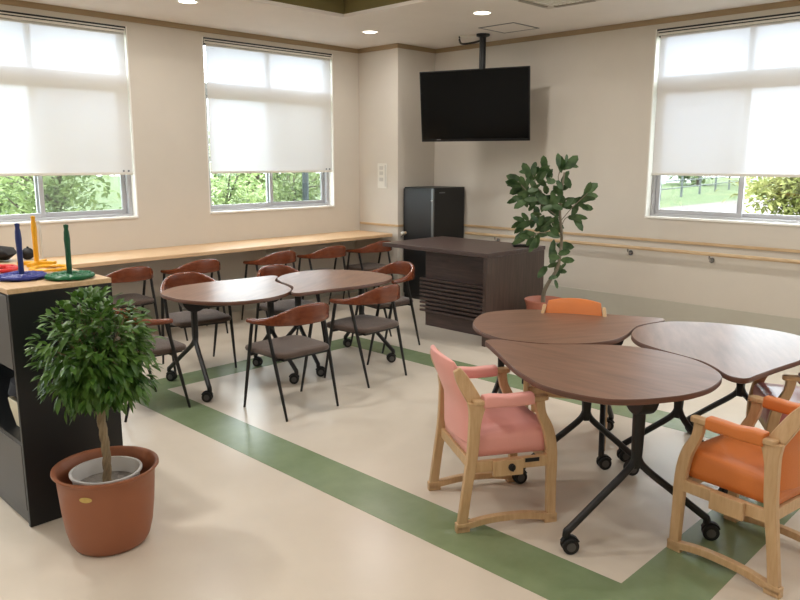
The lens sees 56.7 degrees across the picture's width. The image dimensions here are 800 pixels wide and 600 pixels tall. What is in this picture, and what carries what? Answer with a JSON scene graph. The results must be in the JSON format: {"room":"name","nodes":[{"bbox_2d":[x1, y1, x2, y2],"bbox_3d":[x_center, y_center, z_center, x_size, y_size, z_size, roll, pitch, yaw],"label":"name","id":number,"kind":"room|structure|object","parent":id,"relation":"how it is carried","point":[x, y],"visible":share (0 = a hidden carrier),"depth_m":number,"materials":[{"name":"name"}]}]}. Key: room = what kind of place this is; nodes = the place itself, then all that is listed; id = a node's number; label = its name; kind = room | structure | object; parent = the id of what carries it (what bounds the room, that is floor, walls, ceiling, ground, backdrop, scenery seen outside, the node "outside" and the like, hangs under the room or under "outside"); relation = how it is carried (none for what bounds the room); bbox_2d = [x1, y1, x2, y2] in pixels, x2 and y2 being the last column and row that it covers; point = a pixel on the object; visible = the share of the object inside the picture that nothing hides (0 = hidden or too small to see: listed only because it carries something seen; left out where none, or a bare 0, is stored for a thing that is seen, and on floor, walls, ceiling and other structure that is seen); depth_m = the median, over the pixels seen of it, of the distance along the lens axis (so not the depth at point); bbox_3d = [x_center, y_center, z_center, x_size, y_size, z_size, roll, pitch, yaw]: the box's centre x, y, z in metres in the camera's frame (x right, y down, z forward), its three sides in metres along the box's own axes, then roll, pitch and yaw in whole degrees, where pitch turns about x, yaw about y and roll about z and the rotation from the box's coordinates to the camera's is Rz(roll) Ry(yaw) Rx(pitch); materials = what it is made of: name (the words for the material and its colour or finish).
{"room":"care facility","nodes":[
{"label":"care facility","id":0,"kind":"room"},
{"bbox_2d":[0,4,359,296],"bbox_3d":[-3.485,-1.261,6.482,0.200,3.400,9.600,10,15,43],"label":"wall","id":1,"kind":"structure","parent":0,"point":[166,63],"depth_m":7.58,"materials":[{"name":"paint"}]},
{"bbox_2d":[0,10,138,225],"bbox_3d":[-3.267,-1.598,6.636,0.212,1.805,1.750,10,15,43],"label":"window","id":2,"kind":"structure","parent":1,"relation":"in","point":[128,184],"depth_m":7.09,"materials":[{"name":"white paint"}]},
{"bbox_2d":[0,10,133,175],"bbox_3d":[-3.221,-1.796,6.554,0.072,1.380,1.720,10,15,43],"label":"roller blind","id":3,"kind":"object","parent":2,"relation":"attached to","point":[65,108],"visible":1,"depth_m":6.70,"materials":[{"name":"white fabric"}]},
{"bbox_2d":[44,230,391,268],"bbox_3d":[-3.423,-0.126,6.153,0.635,0.290,8.908,10,15,43],"label":"countertop","id":4,"kind":"structure","parent":1,"relation":"attached to","point":[363,238],"depth_m":7.55,"materials":[{"name":"brown wood"}]},
{"bbox_2d":[117,289,357,329],"bbox_3d":[-3.642,0.323,6.467,0.008,0.290,8.944,10,15,43],"label":"baseboard","id":5,"kind":"structure","parent":1,"relation":"attached to","point":[173,306],"depth_m":8.03,"materials":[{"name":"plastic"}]},
{"bbox_2d":[202,37,334,213],"bbox_3d":[-1.481,-1.931,8.426,0.212,1.805,1.750,10,15,43],"label":"window","id":6,"kind":"structure","parent":1,"relation":"in","point":[327,184],"depth_m":8.59,"materials":[{"name":"white paint"}]},
{"bbox_2d":[203,37,332,173],"bbox_3d":[-1.435,-2.130,8.343,0.072,1.380,1.720,10,15,43],"label":"roller blind","id":7,"kind":"object","parent":6,"relation":"attached to","point":[269,107],"visible":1,"depth_m":8.28,"materials":[{"name":"white fabric"}]},
{"bbox_2d":[359,48,434,264],"bbox_3d":[-0.040,-1.592,9.355,0.680,3.000,0.656,10,15,43],"label":"wall pillar","id":8,"kind":"structure","parent":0,"point":[390,130],"depth_m":9.01,"materials":[{"name":"paint"}]},
{"bbox_2d":[378,163,386,187],"bbox_3d":[-0.217,-1.518,9.068,0.160,0.300,0.013,10,15,43],"label":"switch panel","id":9,"kind":"object","parent":8,"relation":"attached to","point":[382,167],"visible":1,"depth_m":9.06,"materials":[{"name":"white plastic"}]},
{"bbox_2d":[364,274,403,295],"bbox_3d":[-0.038,-0.259,9.597,0.680,0.290,0.664,10,15,43],"label":"pillar","id":10,"kind":"structure","parent":8,"relation":"attached to","point":[395,276],"depth_m":9.19,"materials":[{"name":"plastic"}]},
{"bbox_2d":[0,291,799,599],"bbox_3d":[0.011,1.096,3.434,9.600,0.100,9.600,10,15,43],"label":"floor","id":11,"kind":"structure","parent":0,"point":[227,524],"depth_m":3.68,"materials":[{"name":"plastic"}]},
{"bbox_2d":[0,254,122,526],"bbox_3d":[-2.336,0.325,4.239,2.241,1.112,0.464,10,15,43],"label":"shelf unit","id":12,"kind":"object","parent":11,"relation":"on","point":[29,451],"visible":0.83,"depth_m":3.40,"materials":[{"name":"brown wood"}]},
{"bbox_2d":[0,265,13,269],"bbox_3d":[-2.044,-0.154,3.711,0.202,0.024,0.200,10,15,43],"label":"ring","id":13,"kind":"object","parent":12,"relation":"on","point":[1,266],"visible":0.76,"depth_m":3.78,"materials":[{"name":"red plastic"}]},
{"bbox_2d":[0,246,16,259],"bbox_3d":[-2.328,-0.277,4.106,0.439,0.119,0.206,2,11,9],"label":"bag","id":14,"kind":"object","parent":12,"relation":"on","point":[6,252],"visible":0.96,"depth_m":4.06,"materials":[{"name":"black fabric"}]},
{"bbox_2d":[0,264,17,272],"bbox_3d":[-2.044,-0.155,3.712,0.254,0.023,0.255,10,15,43],"label":"ring","id":15,"kind":"object","parent":12,"relation":"on","point":[15,267],"visible":0.76,"depth_m":3.68,"materials":[{"name":"red plastic"}]},
{"bbox_2d":[8,396,19,426],"bbox_3d":[-1.709,0.532,3.577,0.228,0.140,0.254,10,15,43],"label":"storage basket","id":16,"kind":"object","parent":12,"relation":"on","point":[12,400],"visible":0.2,"depth_m":3.54,"materials":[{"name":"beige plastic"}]},
{"bbox_2d":[8,376,16,398],"bbox_3d":[-1.721,0.402,3.558,0.345,0.115,0.297,10,15,43],"label":"folded cloth","id":17,"kind":"object","parent":16,"relation":"on","point":[12,387],"visible":0.11,"depth_m":3.47,"materials":[{"name":"grey fabric"}]},
{"bbox_2d":[14,223,24,273],"bbox_3d":[-1.779,-0.230,3.469,0.062,0.262,0.062,6,12,27],"label":"post","id":18,"kind":"object","parent":12,"relation":"on","point":[18,239],"visible":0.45,"depth_m":3.46,"materials":[{"name":"blue plastic"}]},
{"bbox_2d":[2,271,40,276],"bbox_3d":[-1.779,-0.115,3.491,0.173,0.026,0.171,10,15,43],"label":"ring","id":19,"kind":"object","parent":12,"relation":"on","point":[36,272],"visible":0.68,"depth_m":3.44,"materials":[{"name":"blue plastic"}]},
{"bbox_2d":[8,271,34,275],"bbox_3d":[-1.779,-0.117,3.491,0.123,0.026,0.121,10,15,43],"label":"ring","id":20,"kind":"object","parent":12,"relation":"on","point":[17,272],"visible":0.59,"depth_m":3.48,"materials":[{"name":"blue plastic"}]},
{"bbox_2d":[0,271,46,280],"bbox_3d":[-1.780,-0.114,3.491,0.220,0.026,0.220,10,15,43],"label":"ring","id":21,"kind":"object","parent":12,"relation":"on","point":[39,276],"visible":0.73,"depth_m":3.41,"materials":[{"name":"blue plastic"}]},
{"bbox_2d":[22,246,33,259],"bbox_3d":[-2.090,-0.265,4.165,0.068,0.074,0.068,10,15,43],"label":"ball","id":22,"kind":"object","parent":12,"relation":"on","point":[27,252],"visible":0.8,"depth_m":4.14,"materials":[{"name":"black rubber"}]},
{"bbox_2d":[17,216,56,266],"bbox_3d":[-1.932,-0.316,3.927,0.155,0.262,0.155,10,14,42],"label":"post","id":23,"kind":"object","parent":12,"relation":"on","point":[36,261],"visible":0.9,"depth_m":3.92,"materials":[{"name":"yellow plastic"}]},
{"bbox_2d":[36,221,43,259],"bbox_3d":[-1.972,-0.322,4.058,0.062,0.225,0.062,9,14,38],"label":"post","id":24,"kind":"object","parent":12,"relation":"on","point":[39,233],"visible":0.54,"depth_m":4.05,"materials":[{"name":"white plastic"}]},
{"bbox_2d":[28,264,66,271],"bbox_3d":[-1.775,-0.161,3.755,0.192,0.022,0.192,10,15,43],"label":"ring","id":25,"kind":"object","parent":12,"relation":"on","point":[52,266],"visible":0.8,"depth_m":3.75,"materials":[{"name":"yellow plastic"}]},
{"bbox_2d":[63,224,72,273],"bbox_3d":[-1.560,-0.229,3.486,0.062,0.255,0.062,7,13,32],"label":"post","id":26,"kind":"object","parent":12,"relation":"on","point":[65,226],"visible":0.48,"depth_m":3.48,"materials":[{"name":"green plastic"}]},
{"bbox_2d":[44,270,94,280],"bbox_3d":[-1.560,-0.116,3.507,0.220,0.027,0.222,10,15,43],"label":"ring","id":27,"kind":"object","parent":12,"relation":"on","point":[48,276],"visible":0.7,"depth_m":3.43,"materials":[{"name":"green plastic"}]},
{"bbox_2d":[56,271,82,274],"bbox_3d":[-1.560,-0.120,3.506,0.123,0.026,0.122,10,15,43],"label":"ring","id":28,"kind":"object","parent":12,"relation":"on","point":[64,272],"visible":0.53,"depth_m":3.50,"materials":[{"name":"green plastic"}]},
{"bbox_2d":[51,270,88,275],"bbox_3d":[-1.562,-0.118,3.506,0.172,0.025,0.170,10,15,43],"label":"ring","id":29,"kind":"object","parent":12,"relation":"on","point":[84,272],"visible":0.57,"depth_m":3.47,"materials":[{"name":"green plastic"}]},
{"bbox_2d":[50,446,158,556],"bbox_3d":[-1.284,0.893,3.270,0.442,0.357,0.442,10,15,43],"label":"planter","id":30,"kind":"object","parent":11,"relation":"on","point":[109,519],"visible":0.94,"depth_m":3.13,"materials":[{"name":"ceramic"}]},
{"bbox_2d":[24,285,165,484],"bbox_3d":[-1.286,0.488,3.188,0.551,1.100,0.555,1,11,2],"label":"potted tree","id":31,"kind":"object","parent":30,"relation":"in","point":[98,372],"visible":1,"depth_m":3.05,"materials":[{"name":"green plant"}]},
{"bbox_2d":[69,456,141,484],"bbox_3d":[-1.284,0.883,3.268,0.300,0.294,0.300,10,15,43],"label":"pot","id":32,"kind":"object","parent":30,"relation":"in","point":[91,472],"depth_m":3.31,"materials":[{"name":"white plastic"}]},
{"bbox_2d":[105,266,160,335],"bbox_3d":[-2.487,0.048,6.700,0.506,0.752,0.556,10,14,42],"label":"armchair","id":33,"kind":"object","parent":11,"relation":"on","point":[138,273],"visible":0.58,"depth_m":6.56,"materials":[{"name":"red wood"}]},
{"bbox_2d":[113,307,190,421],"bbox_3d":[-1.761,0.362,5.032,0.506,0.752,0.556,-10,15,-44],"label":"armchair","id":34,"kind":"object","parent":11,"relation":"on","point":[169,346],"visible":0.26,"depth_m":4.93,"materials":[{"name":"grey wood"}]},
{"bbox_2d":[160,259,227,340],"bbox_3d":[-1.997,-0.043,7.191,0.556,0.752,0.506,-10,15,-44],"label":"armchair","id":35,"kind":"object","parent":11,"relation":"on","point":[203,266],"visible":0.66,"depth_m":6.94,"materials":[{"name":"red wood"}]},
{"bbox_2d":[160,272,236,372],"bbox_3d":[-1.659,0.176,6.023,0.556,0.752,0.506,-7,13,-33],"label":"armchair","id":36,"kind":"object","parent":11,"relation":"on","point":[182,319],"visible":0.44,"depth_m":6.04,"materials":[{"name":"red wood"}]},
{"bbox_2d":[160,276,298,401],"bbox_3d":[-1.209,0.268,5.642,1.087,0.710,0.929,-8,13,-37],"label":"table","id":37,"kind":"object","parent":11,"relation":"on","point":[193,298],"visible":0.91,"depth_m":5.44,"materials":[{"name":"brown wood"}]},
{"bbox_2d":[241,251,296,319],"bbox_3d":[-1.353,-0.164,7.837,0.506,0.752,0.556,10,14,43],"label":"armchair","id":38,"kind":"object","parent":11,"relation":"on","point":[282,257],"visible":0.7,"depth_m":7.58,"materials":[{"name":"red wood"}]},
{"bbox_2d":[254,264,325,361],"bbox_3d":[-0.976,0.091,6.482,0.556,0.752,0.506,-9,14,-41],"label":"armchair","id":39,"kind":"object","parent":11,"relation":"on","point":[280,306],"visible":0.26,"depth_m":6.53,"materials":[{"name":"red wood"}]},
{"bbox_2d":[243,302,338,421],"bbox_3d":[-0.742,0.361,5.045,0.506,0.752,0.556,10,15,43],"label":"armchair","id":40,"kind":"object","parent":11,"relation":"on","point":[290,347],"visible":1,"depth_m":4.88,"materials":[{"name":"red wood"}]},
{"bbox_2d":[297,245,349,304],"bbox_3d":[-0.862,-0.255,8.328,0.556,0.752,0.506,-10,15,-43],"label":"armchair","id":41,"kind":"object","parent":11,"relation":"on","point":[337,251],"visible":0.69,"depth_m":8.08,"materials":[{"name":"red wood"}]},
{"bbox_2d":[277,270,395,376],"bbox_3d":[-0.615,0.172,6.155,1.087,0.710,0.929,-8,13,-37],"label":"table","id":42,"kind":"object","parent":11,"relation":"on","point":[313,282],"visible":0.69,"depth_m":5.99,"materials":[{"name":"brown wood"}]},
{"bbox_2d":[324,284,406,387],"bbox_3d":[-0.265,0.229,5.755,0.506,0.752,0.556,9,14,40],"label":"armchair","id":43,"kind":"object","parent":11,"relation":"on","point":[360,325],"visible":1,"depth_m":5.59,"materials":[{"name":"red wood"}]},
{"bbox_2d":[343,240,393,298],"bbox_3d":[-0.358,-0.349,8.833,0.506,0.752,0.556,10,15,43],"label":"armchair","id":44,"kind":"object","parent":11,"relation":"on","point":[376,247],"visible":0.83,"depth_m":8.62,"materials":[{"name":"red wood"}]},
{"bbox_2d":[351,261,419,352],"bbox_3d":[-0.134,0.040,6.762,0.506,0.752,0.556,-8,13,-37],"label":"armchair","id":45,"kind":"object","parent":11,"relation":"on","point":[406,268],"visible":0.6,"depth_m":6.70,"materials":[{"name":"red wood"}]},
{"bbox_2d":[403,186,464,299],"bbox_3d":[0.408,-0.704,9.100,0.492,1.350,0.575,10,15,43],"label":"refrigerator","id":46,"kind":"object","parent":11,"relation":"on","point":[429,211],"visible":0.67,"depth_m":8.88,"materials":[{"name":"black paint"}]},
{"bbox_2d":[382,236,544,346],"bbox_3d":[0.619,-0.136,7.428,1.330,0.850,0.920,10,15,43],"label":"cabinet counter","id":47,"kind":"object","parent":11,"relation":"on","point":[466,279],"visible":0.84,"depth_m":7.16,"materials":[{"name":"brown wood"}]},
{"bbox_2d":[512,244,529,246],"bbox_3d":[1.183,-0.526,7.134,0.200,0.025,0.048,-1,11,-6],"label":"remote control","id":48,"kind":"object","parent":47,"relation":"on","point":[516,245],"visible":0.62,"depth_m":7.11,"materials":[{"name":"black plastic"}]},
{"bbox_2d":[135,336,799,599],"bbox_3d":[0.223,0.784,4.852,4.230,0.011,2.410,10,15,43],"label":"floor stripe","id":49,"kind":"structure","parent":11,"relation":"on","point":[670,574],"depth_m":3.44,"materials":[{"name":"plastic"}]},
{"bbox_2d":[427,345,556,533],"bbox_3d":[0.419,0.615,3.561,0.538,0.800,0.544,-3,11,-14],"label":"armchair","id":50,"kind":"object","parent":11,"relation":"on","point":[474,426],"visible":0.98,"depth_m":3.40,"materials":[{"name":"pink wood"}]},
{"bbox_2d":[505,153,597,309],"bbox_3d":[1.356,-0.460,6.769,0.837,1.731,0.372,-1,11,-8],"label":"rubber plant","id":51,"kind":"object","parent":11,"relation":"on","point":[549,203],"visible":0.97,"depth_m":6.68,"materials":[{"name":"green plant"}]},
{"bbox_2d":[522,298,607,450],"bbox_3d":[1.029,0.427,4.569,0.544,0.800,0.538,3,11,17],"label":"armchair","id":52,"kind":"object","parent":11,"relation":"on","point":[561,305],"visible":0.2,"depth_m":4.69,"materials":[{"name":"brown wood"}]},
{"bbox_2d":[473,309,664,469],"bbox_3d":[0.956,0.502,4.412,1.087,0.710,0.929,4,11,22],"label":"table","id":53,"kind":"object","parent":11,"relation":"on","point":[524,325],"visible":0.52,"depth_m":4.31,"materials":[{"name":"brown wood"}]},
{"bbox_2d":[485,339,721,554],"bbox_3d":[0.984,0.650,3.616,0.933,0.708,1.084,-1,11,-7],"label":"table","id":54,"kind":"object","parent":11,"relation":"on","point":[639,379],"visible":0.94,"depth_m":3.32,"materials":[{"name":"brown wood"}]},
{"bbox_2d":[617,321,799,493],"bbox_3d":[1.670,0.572,4.040,1.087,0.710,0.929,-8,13,-37],"label":"table","id":55,"kind":"object","parent":11,"relation":"on","point":[742,355],"visible":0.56,"depth_m":3.94,"materials":[{"name":"brown wood"}]},
{"bbox_2d":[667,395,799,599],"bbox_3d":[1.530,0.701,3.109,0.544,0.800,0.538,-8,13,-36],"label":"armchair","id":56,"kind":"object","parent":11,"relation":"on","point":[744,459],"visible":1,"depth_m":2.98,"materials":[{"name":"brown wood"}]},
{"bbox_2d":[746,372,799,434],"bbox_3d":[2.147,0.557,3.883,0.538,0.800,0.544,3,11,14],"label":"armchair","id":57,"kind":"object","parent":11,"relation":"on","point":[769,419],"visible":0.26,"depth_m":3.81,"materials":[{"name":"brown wood"}]},
{"bbox_2d":[21,0,789,48],"bbox_3d":[0.015,-2.093,2.835,9.600,0.390,9.600,10,15,43],"label":"ceiling","id":58,"kind":"structure","parent":0,"point":[434,24],"depth_m":6.97,"materials":[{"name":"white paint"}]},
{"bbox_2d":[176,0,198,3],"bbox_3d":[-1.815,-2.551,6.343,0.188,0.007,0.188,10,15,43],"label":"recessed light","id":59,"kind":"object","parent":58,"relation":"in","point":[178,1],"visible":1,"depth_m":6.35,"materials":[{"name":"white paint"}]},
{"bbox_2d":[179,0,195,2],"bbox_3d":[-1.815,-2.552,6.343,0.152,0.001,0.152,10,15,43],"label":"diffuser","id":60,"kind":"object","parent":59,"relation":"attached to","point":[183,1],"depth_m":6.34,"materials":[{"name":"white plastic"}]},
{"bbox_2d":[270,0,410,13],"bbox_3d":[-0.246,-2.204,3.474,5.520,0.309,4.800,10,15,43],"label":"trim","id":61,"kind":"structure","parent":58,"relation":"attached to","point":[337,6],"depth_m":6.86,"materials":[{"name":"brown wood"}]},
{"bbox_2d":[361,30,378,33],"bbox_3d":[-0.317,-2.828,7.831,0.188,0.007,0.188,10,15,43],"label":"recessed light","id":62,"kind":"object","parent":58,"relation":"in","point":[364,31],"visible":1,"depth_m":7.81,"materials":[{"name":"white paint"}]},
{"bbox_2d":[419,33,529,141],"bbox_3d":[0.830,-2.298,8.052,1.256,1.128,0.252,5,12,26],"label":"television","id":63,"kind":"object","parent":58,"relation":"hanging from","point":[481,104],"visible":1,"depth_m":7.99,"materials":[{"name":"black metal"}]},
{"bbox_2d":[472,11,491,14],"bbox_3d":[0.754,-2.636,6.813,0.188,0.007,0.188,10,15,43],"label":"recessed light","id":64,"kind":"object","parent":58,"relation":"in","point":[474,12],"visible":1,"depth_m":6.80,"materials":[{"name":"white paint"}]},
{"bbox_2d":[474,12,489,13],"bbox_3d":[0.754,-2.637,6.813,0.152,0.001,0.152,10,15,43],"label":"diffuser","id":65,"kind":"object","parent":64,"relation":"attached to","point":[475,12],"depth_m":6.82,"materials":[{"name":"white plastic"}]},
{"bbox_2d":[479,22,538,32],"bbox_3d":[1.114,-2.783,7.595,0.444,0.005,0.444,10,15,43],"label":"access hatch","id":66,"kind":"object","parent":58,"relation":"attached to","point":[507,27],"visible":1,"depth_m":7.57,"materials":[{"name":"silver metal"}]},
{"bbox_2d":[514,0,600,8],"bbox_3d":[1.305,-2.490,6.119,0.600,0.035,0.600,10,15,43],"label":"air conditioner","id":67,"kind":"object","parent":58,"relation":"attached to","point":[547,4],"visible":1,"depth_m":6.24,"materials":[{"name":"white plastic"}]},
{"bbox_2d":[530,0,582,5],"bbox_3d":[1.307,-2.478,6.120,0.346,0.009,0.340,10,15,43],"label":"grille","id":68,"kind":"object","parent":67,"relation":"attached to","point":[546,2],"depth_m":6.21,"materials":[{"name":"white plastic"}]},
{"bbox_2d":[434,6,799,318],"bbox_3d":[3.373,-1.278,6.619,9.800,3.400,0.200,10,15,43],"label":"wall","id":69,"kind":"structure","parent":0,"point":[591,93],"depth_m":7.66,"materials":[{"name":"paint"}]},
{"bbox_2d":[0,0,799,53],"bbox_3d":[0.015,-1.877,2.876,9.600,0.050,9.600,10,15,43],"label":"trim","id":70,"kind":"structure","parent":69,"relation":"attached to","point":[19,3],"depth_m":7.38,"materials":[{"name":"brown wood"}]},
{"bbox_2d":[360,222,799,252],"bbox_3d":[3.144,-0.405,6.389,9.584,0.028,0.672,10,15,43],"label":"trim","id":71,"kind":"structure","parent":69,"relation":"attached to","point":[368,223],"depth_m":7.47,"materials":[{"name":"beige wood"}]},
{"bbox_2d":[464,231,799,263],"bbox_3d":[3.684,-0.263,6.290,8.040,0.109,0.089,10,15,43],"label":"handrail","id":72,"kind":"object","parent":69,"relation":"attached to","point":[711,260],"visible":0.78,"depth_m":7.32,"materials":[{"name":"beige wood"}]},
{"bbox_2d":[543,284,799,335],"bbox_3d":[3.615,0.322,6.527,8.912,0.290,0.008,10,15,43],"label":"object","id":73,"kind":"structure","parent":69,"relation":"attached to","point":[615,304],"depth_m":7.37,"materials":[{"name":"plastic"}]},
{"bbox_2d":[644,11,799,226],"bbox_3d":[3.151,-1.614,6.768,1.750,1.805,0.212,10,15,43],"label":"window","id":74,"kind":"structure","parent":69,"relation":"in","point":[653,184],"depth_m":7.21,"materials":[{"name":"white paint"}]},
{"bbox_2d":[651,11,799,176],"bbox_3d":[3.107,-1.812,6.685,1.720,1.380,0.072,10,15,43],"label":"roller blind","id":75,"kind":"object","parent":74,"relation":"attached to","point":[728,102],"visible":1,"depth_m":6.75,"materials":[{"name":"white fabric"}]},
{"label":"outside","id":76,"kind":"structure","parent":0,"visible":0},
{"bbox_2d":[14,173,773,211],"bbox_3d":[13.882,-3.633,31.174,170.000,0.300,130.000,10,15,43],"label":"lawn","id":77,"kind":"structure","parent":76,"point":[690,196],"depth_m":46.88,"materials":[{"name":"green plant"}]},
{"bbox_2d":[0,175,115,214],"bbox_3d":[-7.867,-2.337,14.204,5.596,3.368,5.008,10,15,43],"label":"tree","id":78,"kind":"object","parent":77,"relation":"on","point":[99,179],"visible":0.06,"depth_m":13.88,"materials":[{"name":"green plant"}]},
{"bbox_2d":[0,175,121,214],"bbox_3d":[-4.866,-1.129,10.048,2.187,2.535,2.237,-3,11,-16],"label":"tree","id":79,"kind":"object","parent":77,"relation":"on","point":[56,201],"visible":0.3,"depth_m":9.89,"materials":[{"name":"green plant"}]},
{"bbox_2d":[210,163,300,204],"bbox_3d":[-2.715,-1.236,11.752,2.360,2.116,2.736,9,14,40],"label":"tree","id":80,"kind":"object","parent":77,"relation":"on","point":[223,191],"visible":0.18,"depth_m":11.28,"materials":[{"name":"green plant"}]},
{"bbox_2d":[208,124,320,203],"bbox_3d":[-3.565,-3.116,18.217,5.034,3.431,5.914,6,12,30],"label":"tree","id":81,"kind":"object","parent":77,"relation":"on","point":[242,174],"visible":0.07,"depth_m":18.45,"materials":[{"name":"green plant"}]},
{"bbox_2d":[231,172,320,202],"bbox_3d":[-1.930,-1.758,13.229,2.356,2.602,2.827,3,11,15],"label":"tree","id":82,"kind":"object","parent":77,"relation":"on","point":[295,191],"visible":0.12,"depth_m":13.06,"materials":[{"name":"green plant"}]},
{"bbox_2d":[302,172,308,200],"bbox_3d":[-1.469,-1.724,11.538,0.100,3.150,0.100,10,15,43],"label":"post","id":83,"kind":"object","parent":77,"relation":"on","point":[305,182],"visible":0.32,"depth_m":11.49,"materials":[{"name":"paint"}]},
{"bbox_2d":[662,175,691,182],"bbox_3d":[26.176,-14.247,75.349,6.800,4.300,10.800,3,11,16],"label":"house","id":84,"kind":"structure","parent":77,"relation":"on","point":[664,177],"depth_m":70.68,"materials":[{"name":"stone"}]},
{"bbox_2d":[666,175,712,185],"bbox_3d":[25.384,-11.271,62.831,7.007,3.411,6.710,10,15,43],"label":"tree","id":85,"kind":"object","parent":77,"relation":"on","point":[693,182],"visible":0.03,"depth_m":62.78,"materials":[{"name":"green plant"}]},
{"bbox_2d":[660,175,761,199],"bbox_3d":[20.883,-7.819,49.056,0.138,1.350,34.646,7,13,34],"label":"fence","id":86,"kind":"object","parent":77,"relation":"on","point":[700,178],"visible":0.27,"depth_m":45.48,"materials":[{"name":"metal"}]},
{"bbox_3d":[9.820,-0.994,16.268,6.600,0.100,5.700,10,15,43],"label":"grass bed","id":87,"kind":"object","parent":77,"relation":"on","visible":0},
{"bbox_2d":[715,177,799,215],"bbox_3d":[8.902,-2.309,16.593,3.569,2.584,3.674,-5,12,-26],"label":"tree","id":88,"kind":"object","parent":87,"relation":"on","point":[784,190],"visible":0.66,"depth_m":16.31,"materials":[{"name":"green plant"}]},
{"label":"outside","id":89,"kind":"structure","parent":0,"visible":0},
{"bbox_2d":[660,198,795,214],"bbox_3d":[23.186,-3.642,30.580,19.900,0.062,57.800,10,15,43],"label":"path","id":90,"kind":"structure","parent":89,"point":[727,206],"depth_m":32.56,"materials":[{"name":"white concrete"}]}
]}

